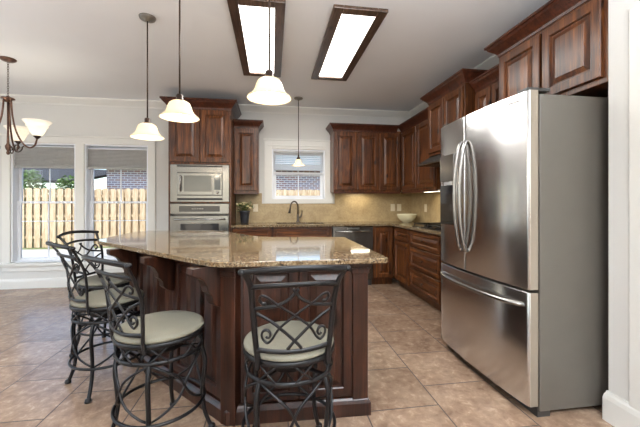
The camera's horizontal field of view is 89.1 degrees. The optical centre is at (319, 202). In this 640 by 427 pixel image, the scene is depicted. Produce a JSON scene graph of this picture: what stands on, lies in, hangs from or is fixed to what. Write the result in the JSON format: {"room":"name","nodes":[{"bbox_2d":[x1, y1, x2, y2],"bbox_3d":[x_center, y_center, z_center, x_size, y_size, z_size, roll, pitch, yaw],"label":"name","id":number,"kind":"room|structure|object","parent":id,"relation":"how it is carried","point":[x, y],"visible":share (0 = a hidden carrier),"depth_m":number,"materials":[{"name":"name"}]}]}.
{"room":"kitchen","nodes":[
{"label":"kitchen","id":0,"kind":"room"},
{"bbox_2d":[0,103,407,278],"bbox_3d":[-2.641,-0.150,4.877,8.600,2.700,0.160,0,0,-8],"label":"wall","id":1,"kind":"structure","parent":0,"point":[72,120],"depth_m":4.77,"materials":[{"name":"white paint"}]},
{"bbox_2d":[0,277,79,288],"bbox_3d":[-4.493,1.133,4.513,4.830,0.135,0.018,0,0,-8],"label":"baseboard","id":2,"kind":"structure","parent":1,"relation":"attached to","point":[33,282],"depth_m":4.58,"materials":[{"name":"white paint"}]},
{"bbox_2d":[11,142,74,262],"bbox_3d":[-3.927,-0.005,4.687,0.830,1.690,0.159,0,0,-8],"label":"window","id":3,"kind":"structure","parent":1,"relation":"in","point":[16,173],"depth_m":4.64,"materials":[{"name":"white plastic"}]},
{"bbox_2d":[15,145,73,168],"bbox_3d":[-3.922,-0.653,4.653,0.780,0.317,0.032,0,0,-8],"label":"cellular shade","id":4,"kind":"object","parent":3,"relation":"attached to","point":[48,157],"visible":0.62,"depth_m":4.65,"materials":[{"name":"grey fabric"}]},
{"bbox_2d":[0,260,122,271],"bbox_3d":[-3.432,0.900,4.669,2.065,0.120,0.080,0,0,-8],"label":"trim","id":5,"kind":"structure","parent":1,"relation":"attached to","point":[36,266],"depth_m":4.58,"materials":[{"name":"white paint"}]},
{"bbox_2d":[0,134,154,262],"bbox_3d":[-3.431,-0.051,4.664,2.045,1.822,0.030,0,0,-8],"label":"trim","id":6,"kind":"structure","parent":1,"relation":"attached to","point":[79,141],"depth_m":4.65,"materials":[{"name":"white paint"}]},
{"bbox_2d":[85,144,147,259],"bbox_3d":[-2.979,-0.005,4.827,0.863,1.690,0.159,0,0,-8],"label":"window","id":7,"kind":"structure","parent":1,"relation":"in","point":[89,173],"depth_m":4.78,"materials":[{"name":"white plastic"}]},
{"bbox_2d":[88,148,146,169],"bbox_3d":[-2.974,-0.646,4.793,0.813,0.302,0.032,0,0,-8],"label":"cellular shade","id":8,"kind":"object","parent":7,"relation":"attached to","point":[98,158],"visible":0.85,"depth_m":4.79,"materials":[{"name":"grey fabric"}]},
{"bbox_2d":[233,119,263,193],"bbox_3d":[-1.053,-0.662,4.837,0.420,1.065,0.377,0,0,-8],"label":"upper cabinet","id":9,"kind":"object","parent":1,"relation":"attached to","point":[246,131],"visible":1,"depth_m":4.70,"materials":[{"name":"brown wood"}]},
{"bbox_2d":[0,54,498,118],"bbox_3d":[-2.416,-1.450,3.014,8.500,0.100,3.590,0,0,-8],"label":"trim","id":10,"kind":"structure","parent":1,"relation":"attached to","point":[492,61],"depth_m":4.80,"materials":[{"name":"white paint"}]},
{"bbox_2d":[253,204,257,211],"bbox_3d":[-0.994,0.075,5.020,0.072,0.116,0.009,0,0,-8],"label":"wall outlet","id":11,"kind":"object","parent":1,"relation":"attached to","point":[255,206],"visible":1,"depth_m":5.02,"materials":[{"name":"beige plastic"}]},
{"bbox_2d":[263,138,332,203],"bbox_3d":[-0.333,-0.496,5.121,1.108,1.008,0.030,0,0,-8],"label":"trim","id":12,"kind":"structure","parent":1,"relation":"attached to","point":[269,144],"depth_m":5.10,"materials":[{"name":"white paint"}]},
{"bbox_2d":[272,149,324,198],"bbox_3d":[-0.347,-0.454,5.216,0.838,0.783,0.159,0,0,-8],"label":"window","id":13,"kind":"structure","parent":1,"relation":"in","point":[322,176],"depth_m":5.20,"materials":[{"name":"white plastic"}]},
{"bbox_2d":[274,151,322,173],"bbox_3d":[-0.341,-0.643,5.177,0.786,0.357,0.058,0,0,-8],"label":"blind","id":14,"kind":"object","parent":13,"relation":"attached to","point":[278,155],"visible":0.85,"depth_m":5.16,"materials":[{"name":"white plastic"}]},
{"bbox_2d":[236,192,439,222],"bbox_3d":[0.303,-0.105,3.951,2.843,0.870,2.529,0,0,-8],"label":"backsplash","id":15,"kind":"structure","parent":1,"relation":"attached to","point":[348,207],"depth_m":5.19,"materials":[{"name":"tile"}]},
{"bbox_2d":[326,123,400,193],"bbox_3d":[0.682,-0.670,5.093,1.142,1.050,0.377,0,0,-8],"label":"upper cabinet","id":16,"kind":"object","parent":1,"relation":"attached to","point":[364,158],"visible":0.99,"depth_m":4.96,"materials":[{"name":"brown wood"}]},
{"bbox_2d":[0,0,549,110],"bbox_3d":[-1.936,-1.560,-0.240,8.900,0.120,10.490,0,0,-8],"label":"ceiling","id":17,"kind":"structure","parent":0,"point":[69,48],"depth_m":3.15,"materials":[{"name":"paint"}]},
{"bbox_2d":[0,56,52,154],"bbox_3d":[-3.196,-1.000,3.415,0.756,0.999,0.780,0,0,-8],"label":"chandelier","id":18,"kind":"object","parent":17,"relation":"hanging from","point":[37,128],"visible":1,"depth_m":3.37,"materials":[{"name":"white glass"}]},
{"bbox_2d":[130,13,164,140],"bbox_3d":[-1.393,-1.012,2.625,0.252,0.973,0.252,0,0,-8],"label":"pendant lamp","id":19,"kind":"object","parent":17,"relation":"hanging from","point":[148,131],"visible":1,"depth_m":2.60,"materials":[{"name":"white glass"}]},
{"bbox_2d":[159,0,199,122],"bbox_3d":[-0.933,-1.031,2.160,0.252,0.936,0.252,0,0,-8],"label":"pendant lamp","id":20,"kind":"object","parent":17,"relation":"hanging from","point":[177,110],"visible":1,"depth_m":2.15,"materials":[{"name":"white glass"}]},
{"bbox_2d":[227,0,285,76],"bbox_3d":[-0.568,-1.486,3.075,0.425,0.028,1.440,0,0,-8],"label":"recessed light","id":21,"kind":"object","parent":17,"relation":"in","point":[249,18],"visible":0.97,"depth_m":2.83,"materials":[{"name":"white plastic"}]},
{"bbox_2d":[247,0,291,104],"bbox_3d":[-0.287,-1.044,1.840,0.252,0.909,0.252,0,0,-8],"label":"pendant lamp","id":22,"kind":"object","parent":17,"relation":"hanging from","point":[268,90],"visible":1,"depth_m":1.83,"materials":[{"name":"white glass"}]},
{"bbox_2d":[292,97,304,165],"bbox_3d":[-0.307,-1.016,4.645,0.196,0.966,0.196,0,0,-8],"label":"pendant lamp","id":23,"kind":"object","parent":17,"relation":"hanging from","point":[298,162],"visible":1,"depth_m":4.64,"materials":[{"name":"white glass"}]},
{"bbox_2d":[311,4,387,80],"bbox_3d":[0.211,-1.486,3.190,0.430,0.028,1.440,0,0,-8],"label":"recessed light","id":24,"kind":"object","parent":17,"relation":"in","point":[349,31],"visible":1,"depth_m":2.94,"materials":[{"name":"white plastic"}]},
{"bbox_2d":[0,277,613,426],"bbox_3d":[-1.925,1.250,-0.310,8.900,0.100,10.350,0,0,-8],"label":"floor","id":25,"kind":"structure","parent":0,"point":[415,379],"depth_m":2.17,"materials":[{"name":"tile"}]},
{"bbox_2d":[56,230,128,357],"bbox_3d":[-1.814,0.716,2.725,0.548,0.968,0.446,0,0,3],"label":"counter stool","id":26,"kind":"object","parent":25,"relation":"on","point":[94,283],"visible":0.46,"depth_m":2.62,"materials":[{"name":"grey metal"}]},
{"bbox_2d":[79,272,128,286],"bbox_3d":[-1.762,0.631,2.722,0.419,0.038,0.419,0,0,3],"label":"seat cushion","id":27,"kind":"object","parent":26,"relation":"on","point":[93,281],"depth_m":2.60,"materials":[{"name":"beige fabric"}]},
{"bbox_2d":[46,241,145,403],"bbox_3d":[-1.464,0.716,2.163,0.446,0.968,0.548,0,0,37],"label":"counter stool","id":28,"kind":"object","parent":25,"relation":"on","point":[93,303],"visible":0.83,"depth_m":2.02,"materials":[{"name":"grey metal"}]},
{"bbox_2d":[70,287,143,307],"bbox_3d":[-1.432,0.631,2.204,0.419,0.038,0.419,0,0,37],"label":"seat cushion","id":29,"kind":"object","parent":28,"relation":"on","point":[97,299],"depth_m":2.09,"materials":[{"name":"beige fabric"}]},
{"bbox_2d":[81,254,214,426],"bbox_3d":[-0.855,0.716,1.644,0.446,0.968,0.548,0,0,34],"label":"counter stool","id":30,"kind":"object","parent":25,"relation":"on","point":[155,334],"visible":1,"depth_m":1.55,"materials":[{"name":"grey metal"}]},
{"bbox_2d":[113,310,203,344],"bbox_3d":[-0.825,0.631,1.688,0.419,0.038,0.419,0,0,34],"label":"seat cushion","id":31,"kind":"object","parent":30,"relation":"on","point":[173,327],"depth_m":1.59,"materials":[{"name":"beige fabric"}]},
{"bbox_2d":[159,96,241,231],"bbox_3d":[-1.636,-0.087,4.591,0.969,2.575,0.692,0,0,-8],"label":"tall cabinet","id":32,"kind":"object","parent":25,"relation":"on","point":[209,140],"visible":0.37,"depth_m":4.33,"materials":[{"name":"brown wood"}]},
{"bbox_2d":[170,164,228,201],"bbox_3d":[-1.623,-0.262,4.506,0.747,0.492,0.491,0,0,-8],"label":"microwave","id":33,"kind":"object","parent":32,"relation":"in","point":[188,183],"visible":1,"depth_m":4.31,"materials":[{"name":"silver metal"}]},
{"bbox_2d":[170,204,228,231],"bbox_3d":[-1.628,0.394,4.537,0.747,0.772,0.588,0,0,-8],"label":"wall oven","id":34,"kind":"object","parent":32,"relation":"in","point":[212,217],"visible":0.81,"depth_m":4.31,"materials":[{"name":"grey metal"}]},
{"bbox_2d":[106,248,372,426],"bbox_3d":[-0.630,0.763,2.357,2.119,0.873,1.289,0,0,27],"label":"kitchen island","id":35,"kind":"object","parent":25,"relation":"on","point":[219,295],"visible":0.53,"depth_m":1.84,"materials":[{"name":"brown wood"}]},
{"bbox_2d":[97,230,387,267],"bbox_3d":[-0.790,0.313,2.638,2.057,0.026,2.070,0,0,-8],"label":"island countertop","id":36,"kind":"structure","parent":35,"relation":"on","point":[226,249],"depth_m":2.14,"materials":[{"name":"stone"}]},
{"bbox_2d":[232,226,331,236],"bbox_3d":[-0.559,0.766,4.797,1.385,0.868,0.599,0,0,-8],"label":"base cabinet","id":37,"kind":"object","parent":25,"relation":"on","point":[254,231],"visible":0.21,"depth_m":4.52,"materials":[{"name":"brown wood"}]},
{"bbox_2d":[231,221,440,234],"bbox_3d":[0.293,0.404,3.972,2.828,0.208,2.454,0,0,-8],"label":"countertop","id":38,"kind":"structure","parent":37,"relation":"on","point":[408,225],"depth_m":4.59,"materials":[{"name":"stone"}]},
{"bbox_2d":[236,201,253,222],"bbox_3d":[-1.121,0.137,4.815,0.245,0.326,0.253,0,0,42],"label":"potted plant","id":39,"kind":"object","parent":38,"relation":"on","point":[244,215],"visible":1,"depth_m":4.78,"materials":[{"name":"green plant"}]},
{"bbox_2d":[288,201,301,221],"bbox_3d":[-0.391,0.132,5.016,0.244,0.335,0.069,0,0,-36],"label":"faucet","id":40,"kind":"object","parent":38,"relation":"on","point":[289,211],"visible":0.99,"depth_m":5.04,"materials":[{"name":"brown metal"}]},
{"bbox_2d":[285,223,321,223],"bbox_3d":[-0.302,0.411,4.848,0.696,0.193,0.356,0,0,-8],"label":"sink basin","id":41,"kind":"object","parent":38,"relation":"in","point":[285,223],"depth_m":5.02,"materials":[{"name":"silver metal"}]},
{"bbox_2d":[397,214,416,221],"bbox_3d":[1.357,0.236,5.083,0.308,0.127,0.308,0,0,-8],"label":"bowl","id":42,"kind":"object","parent":38,"relation":"on","point":[402,217],"visible":0.96,"depth_m":4.97,"materials":[{"name":"beige ceramic"}]},
{"bbox_2d":[412,222,440,230],"bbox_3d":[1.466,0.277,3.866,0.450,0.046,0.740,0,0,-8],"label":"gas cooktop","id":43,"kind":"object","parent":38,"relation":"in","point":[434,226],"visible":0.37,"depth_m":3.88,"materials":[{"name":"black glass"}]},
{"bbox_2d":[238,265,350,426],"bbox_3d":[-0.135,0.716,1.474,0.446,0.968,0.548,0,0,-11],"label":"counter stool","id":44,"kind":"object","parent":25,"relation":"on","point":[288,346],"visible":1,"depth_m":1.34,"materials":[{"name":"black metal"}]},
{"bbox_2d":[243,320,333,361],"bbox_3d":[-0.144,0.631,1.525,0.419,0.038,0.419,0,0,-11],"label":"seat cushion","id":45,"kind":"object","parent":44,"relation":"on","point":[294,328],"depth_m":1.40,"materials":[{"name":"beige fabric"}]},
{"bbox_2d":[332,226,372,284],"bbox_3d":[0.436,0.767,4.893,0.600,0.865,0.607,0,0,-8],"label":"dishwasher","id":46,"kind":"object","parent":25,"relation":"on","point":[362,235],"visible":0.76,"depth_m":4.66,"materials":[{"name":"grey metal"}]},
{"bbox_2d":[371,226,393,283],"bbox_3d":[0.883,0.766,5.010,0.308,0.868,0.599,0,0,-8],"label":"base cabinet","id":47,"kind":"object","parent":25,"relation":"on","point":[383,236],"visible":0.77,"depth_m":4.72,"materials":[{"name":"brown wood"}]},
{"bbox_2d":[394,226,415,294],"bbox_3d":[1.366,0.766,4.516,0.572,0.868,0.525,0,0,-8],"label":"base cabinet","id":48,"kind":"object","parent":25,"relation":"on","point":[401,235],"visible":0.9,"depth_m":4.45,"materials":[{"name":"brown wood"}]},
{"bbox_2d":[409,229,440,310],"bbox_3d":[1.463,0.766,3.856,0.572,0.868,0.802,0,0,-8],"label":"base cabinet","id":49,"kind":"object","parent":25,"relation":"on","point":[425,248],"visible":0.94,"depth_m":3.76,"materials":[{"name":"brown wood"}]},
{"bbox_2d":[440,87,607,416],"bbox_3d":[1.458,0.274,2.330,0.954,1.852,0.960,0,0,-8],"label":"refrigerator","id":50,"kind":"object","parent":25,"relation":"on","point":[524,175],"visible":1,"depth_m":1.86,"materials":[{"name":"silver metal"}]},
{"bbox_2d":[608,0,639,401],"bbox_3d":[1.948,-0.150,1.369,0.585,2.700,0.940,0,0,-8],"label":"wall","id":51,"kind":"structure","parent":0,"point":[618,10],"depth_m":1.74,"materials":[{"name":"white paint"}]},
{"bbox_2d":[484,0,607,100],"bbox_3d":[1.713,-0.988,2.303,0.532,0.625,0.955,0,0,-8],"label":"upper cabinet","id":52,"kind":"object","parent":51,"relation":"attached to","point":[561,47],"visible":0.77,"depth_m":2.09,"materials":[{"name":"brown wood"}]},
{"bbox_2d":[602,390,639,426],"bbox_3d":[1.877,1.118,1.378,0.483,0.165,0.938,0,0,-8],"label":"baseboard","id":53,"kind":"structure","parent":51,"relation":"attached to","point":[616,411],"depth_m":1.73,"materials":[{"name":"white paint"}]},
{"bbox_2d":[629,4,639,411],"bbox_3d":[1.655,0.100,1.321,0.010,2.200,0.730,0,0,-8],"label":"trim","id":54,"kind":"structure","parent":51,"relation":"attached to","point":[634,13],"depth_m":1.65,"materials":[{"name":"white paint"}]},
{"bbox_3d":[1.847,-0.150,3.644,0.120,2.700,3.590,0,0,-8],"label":"wall","id":55,"kind":"structure","parent":0,"visible":0},
{"bbox_2d":[398,107,440,193],"bbox_3d":[1.463,-0.670,4.532,0.375,1.050,1.090,0,0,-8],"label":"upper cabinet","id":56,"kind":"object","parent":55,"relation":"attached to","point":[414,136],"visible":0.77,"depth_m":4.48,"materials":[{"name":"brown wood"}]},
{"bbox_2d":[417,154,440,166],"bbox_3d":[1.498,-0.496,3.598,0.545,0.122,0.750,0,0,-8],"label":"range hood","id":57,"kind":"object","parent":55,"relation":"attached to","point":[434,161],"visible":0.25,"depth_m":3.71,"materials":[{"name":"grey metal"}]},
{"bbox_2d":[420,68,486,156],"bbox_3d":[1.544,-0.927,3.604,0.487,0.735,0.900,0,0,-8],"label":"upper cabinet","id":58,"kind":"object","parent":55,"relation":"attached to","point":[453,99],"visible":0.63,"depth_m":3.47,"materials":[{"name":"brown wood"}]},
{"bbox_2d":[469,64,498,110],"bbox_3d":[1.693,-0.682,2.977,0.375,1.025,0.515,0,0,-8],"label":"upper cabinet","id":59,"kind":"object","parent":55,"relation":"attached to","point":[485,86],"visible":0.19,"depth_m":3.00,"materials":[{"name":"brown wood"}]},
{"label":"outside","id":60,"kind":"structure","parent":0,"visible":0},
{"bbox_2d":[22,214,113,249],"bbox_3d":[-6.592,1.290,24.101,54.000,0.100,30.390,0,0,-8],"label":"ground","id":61,"kind":"structure","parent":60,"point":[24,248],"depth_m":9.27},
{"bbox_2d":[23,169,48,235],"bbox_3d":[-9.039,0.095,10.077,1.193,2.305,0.978,0,0,-8],"label":"shrub","id":62,"kind":"object","parent":61,"relation":"on","point":[29,177],"visible":0.23,"depth_m":10.06,"materials":[{"name":"green plant"}]},
{"bbox_2d":[53,175,73,234],"bbox_3d":[-7.983,0.175,10.358,1.138,2.147,0.936,0,0,-8],"label":"shrub","id":63,"kind":"object","parent":61,"relation":"on","point":[63,185],"visible":0.16,"depth_m":10.24,"materials":[{"name":"green plant"}]},
{"bbox_2d":[23,168,105,187],"bbox_3d":[-12.006,-0.240,13.187,6.100,2.960,4.400,0,0,-8],"label":"porch","id":64,"kind":"object","parent":61,"relation":"on","point":[56,174],"visible":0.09,"depth_m":13.41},
{"bbox_2d":[22,188,319,247],"bbox_3d":[-4.386,0.405,9.498,24.097,1.650,0.113,0,0,-8],"label":"fence","id":65,"kind":"object","parent":61,"relation":"on","point":[57,211],"visible":0.15,"depth_m":9.16,"materials":[{"name":"brown wood"}]},
{"bbox_2d":[106,165,319,189],"bbox_3d":[-0.178,-0.355,16.602,18.500,3.190,6.100,0,0,-8],"label":"house","id":66,"kind":"structure","parent":61,"relation":"on","point":[132,179],"depth_m":13.11,"materials":[{"name":"brick"}]},
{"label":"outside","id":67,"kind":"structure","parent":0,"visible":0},
{"bbox_2d":[22,248,112,257],"bbox_3d":[-4.057,1.285,6.937,26.000,0.110,4.290,0,0,-8],"label":"ground","id":68,"kind":"structure","parent":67,"point":[39,252],"depth_m":8.07,"materials":[{"name":"concrete"}]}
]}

